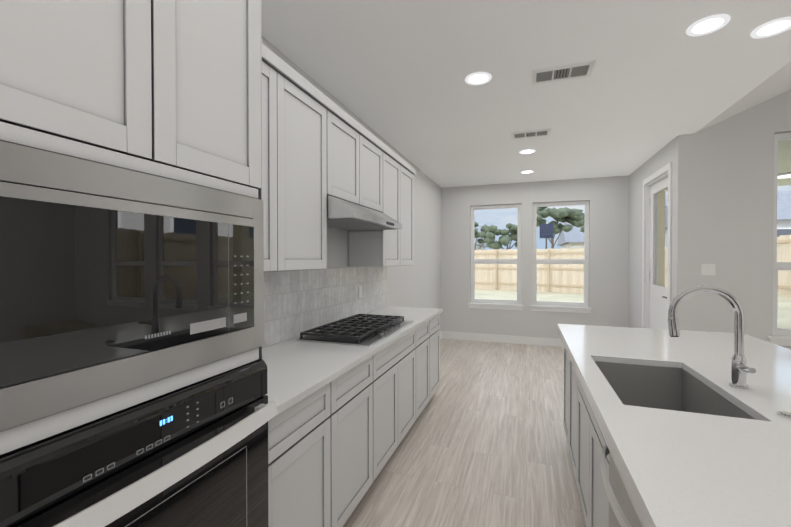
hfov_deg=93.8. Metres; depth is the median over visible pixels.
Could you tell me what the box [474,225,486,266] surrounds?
house
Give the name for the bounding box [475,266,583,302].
ground
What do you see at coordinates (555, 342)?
baseboard
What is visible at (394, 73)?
ceiling
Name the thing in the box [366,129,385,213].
upper cabinet
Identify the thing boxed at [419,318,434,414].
base cabinet
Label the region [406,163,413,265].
upper cabinet
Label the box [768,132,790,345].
room window
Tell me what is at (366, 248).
upper cabinet
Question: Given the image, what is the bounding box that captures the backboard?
[540,224,553,248]
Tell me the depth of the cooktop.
2.51 m
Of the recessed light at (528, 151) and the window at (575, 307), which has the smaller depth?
the recessed light at (528, 151)
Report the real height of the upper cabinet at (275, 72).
1.028 m
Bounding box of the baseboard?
[442,331,563,346]
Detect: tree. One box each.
[474,222,487,249]
[484,223,516,249]
[537,207,584,248]
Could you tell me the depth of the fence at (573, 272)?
17.19 m
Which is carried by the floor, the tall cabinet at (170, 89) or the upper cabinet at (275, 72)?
the tall cabinet at (170, 89)
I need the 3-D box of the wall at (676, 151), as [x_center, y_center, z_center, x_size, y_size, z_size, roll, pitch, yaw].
[3.351,0.013,4.805,0.120,2.740,1.980,0,1,19]
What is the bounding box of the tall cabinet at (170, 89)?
[0,0,262,454]
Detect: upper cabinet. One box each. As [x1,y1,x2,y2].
[262,43,289,271]
[290,66,333,270]
[334,103,365,206]
[348,145,405,266]
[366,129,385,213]
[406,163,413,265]
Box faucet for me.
[668,285,755,388]
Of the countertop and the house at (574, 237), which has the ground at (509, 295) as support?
the house at (574, 237)
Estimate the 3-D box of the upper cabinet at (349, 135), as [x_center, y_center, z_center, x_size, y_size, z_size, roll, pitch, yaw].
[-0.480,-0.705,2.522,0.329,0.578,0.517,0,1,19]
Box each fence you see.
[474,247,666,293]
[777,235,790,296]
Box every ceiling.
[261,0,790,187]
[665,140,790,191]
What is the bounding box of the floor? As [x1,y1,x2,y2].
[343,338,585,526]
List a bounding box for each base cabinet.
[268,378,342,526]
[343,354,378,524]
[379,330,418,472]
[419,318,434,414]
[435,314,439,391]
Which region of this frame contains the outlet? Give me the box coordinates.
[358,286,361,297]
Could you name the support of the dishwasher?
in the kitchen island
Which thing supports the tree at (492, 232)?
on the ground at (509, 295)
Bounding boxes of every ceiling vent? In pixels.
[511,128,550,138]
[532,60,595,84]
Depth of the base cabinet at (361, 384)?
2.03 m
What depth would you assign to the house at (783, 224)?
17.48 m
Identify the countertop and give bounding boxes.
[263,306,442,421]
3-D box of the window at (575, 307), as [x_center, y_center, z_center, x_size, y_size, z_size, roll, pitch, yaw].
[2.723,-0.111,6.116,0.930,1.812,0.135,0,1,19]
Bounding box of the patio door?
[642,162,671,328]
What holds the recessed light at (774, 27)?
in the ceiling at (394, 73)
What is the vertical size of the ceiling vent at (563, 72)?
0.011 m
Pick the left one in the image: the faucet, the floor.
the floor
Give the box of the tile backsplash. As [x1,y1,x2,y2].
[263,267,386,347]
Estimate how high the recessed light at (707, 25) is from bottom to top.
0.006 m
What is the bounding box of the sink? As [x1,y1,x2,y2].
[595,361,755,419]
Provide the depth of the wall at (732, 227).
3.72 m
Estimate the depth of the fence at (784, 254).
11.30 m
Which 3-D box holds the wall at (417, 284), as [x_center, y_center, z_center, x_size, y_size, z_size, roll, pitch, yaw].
[-0.884,0.041,2.065,0.120,2.740,9.970,0,1,19]
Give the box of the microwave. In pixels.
[0,141,263,430]
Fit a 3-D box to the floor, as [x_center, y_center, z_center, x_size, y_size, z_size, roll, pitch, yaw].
[2.964,1.448,0.783,8.240,0.050,10.090,0,1,19]
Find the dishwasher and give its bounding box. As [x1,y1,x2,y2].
[601,445,641,526]
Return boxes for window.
[468,204,522,309]
[530,201,591,312]
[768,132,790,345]
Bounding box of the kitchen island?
[557,324,790,526]
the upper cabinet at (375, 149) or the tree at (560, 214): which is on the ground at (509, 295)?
the tree at (560, 214)
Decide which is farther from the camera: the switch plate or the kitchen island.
the switch plate
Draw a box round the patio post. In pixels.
[657,190,664,286]
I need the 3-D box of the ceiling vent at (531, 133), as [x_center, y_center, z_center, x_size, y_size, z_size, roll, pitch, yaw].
[1.402,-1.341,3.837,0.380,0.011,0.195,0,1,19]
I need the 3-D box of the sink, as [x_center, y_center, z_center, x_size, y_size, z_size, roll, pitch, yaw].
[1.130,0.646,1.595,0.441,0.228,0.751,0,1,19]
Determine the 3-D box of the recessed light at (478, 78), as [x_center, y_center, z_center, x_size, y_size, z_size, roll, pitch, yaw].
[0.596,-1.332,2.668,0.188,0.006,0.188,0,1,19]
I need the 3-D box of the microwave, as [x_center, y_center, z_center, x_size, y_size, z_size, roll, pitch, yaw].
[-0.769,0.034,0.941,0.445,0.483,0.770,0,1,19]
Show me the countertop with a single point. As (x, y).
(295, 369)
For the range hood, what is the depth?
2.45 m
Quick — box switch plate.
[701,264,715,274]
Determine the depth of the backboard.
25.69 m
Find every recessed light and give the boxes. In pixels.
[465,72,491,84]
[519,149,535,153]
[521,170,533,173]
[686,14,729,35]
[750,17,790,38]
[778,172,790,178]
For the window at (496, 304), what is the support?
in the wall at (607, 198)
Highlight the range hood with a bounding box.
[327,195,401,230]
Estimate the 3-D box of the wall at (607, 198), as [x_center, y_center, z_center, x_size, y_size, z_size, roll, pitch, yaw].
[2.249,-0.002,6.308,3.200,2.740,0.120,0,1,19]
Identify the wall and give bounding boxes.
[262,36,440,331]
[441,176,628,338]
[628,134,691,330]
[691,90,790,348]
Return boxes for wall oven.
[0,359,277,526]
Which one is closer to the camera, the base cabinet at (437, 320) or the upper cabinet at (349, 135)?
the upper cabinet at (349, 135)
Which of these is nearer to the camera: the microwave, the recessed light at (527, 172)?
the microwave
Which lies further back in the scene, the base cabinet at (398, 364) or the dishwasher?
the base cabinet at (398, 364)
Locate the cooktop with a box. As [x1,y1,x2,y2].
[296,314,412,346]
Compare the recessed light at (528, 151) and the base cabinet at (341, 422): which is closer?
the base cabinet at (341, 422)
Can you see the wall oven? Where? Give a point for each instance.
(194, 454)
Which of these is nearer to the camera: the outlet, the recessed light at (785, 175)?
the outlet
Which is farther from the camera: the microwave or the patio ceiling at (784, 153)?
the patio ceiling at (784, 153)
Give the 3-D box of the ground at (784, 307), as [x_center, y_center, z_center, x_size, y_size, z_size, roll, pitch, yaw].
[10.896,1.221,7.921,7.800,0.400,14.400,0,1,19]
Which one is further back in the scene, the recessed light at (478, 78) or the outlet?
the outlet
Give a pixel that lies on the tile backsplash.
(296, 303)
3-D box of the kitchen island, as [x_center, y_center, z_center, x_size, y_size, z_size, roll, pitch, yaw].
[1.365,0.955,1.354,1.200,0.926,3.070,0,1,19]
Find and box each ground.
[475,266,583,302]
[777,295,790,328]
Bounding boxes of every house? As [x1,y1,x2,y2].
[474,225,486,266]
[557,222,583,250]
[665,191,790,285]
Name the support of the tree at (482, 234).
on the ground at (509, 295)
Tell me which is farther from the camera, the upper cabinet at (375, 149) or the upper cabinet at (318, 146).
the upper cabinet at (375, 149)
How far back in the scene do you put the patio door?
4.77 m

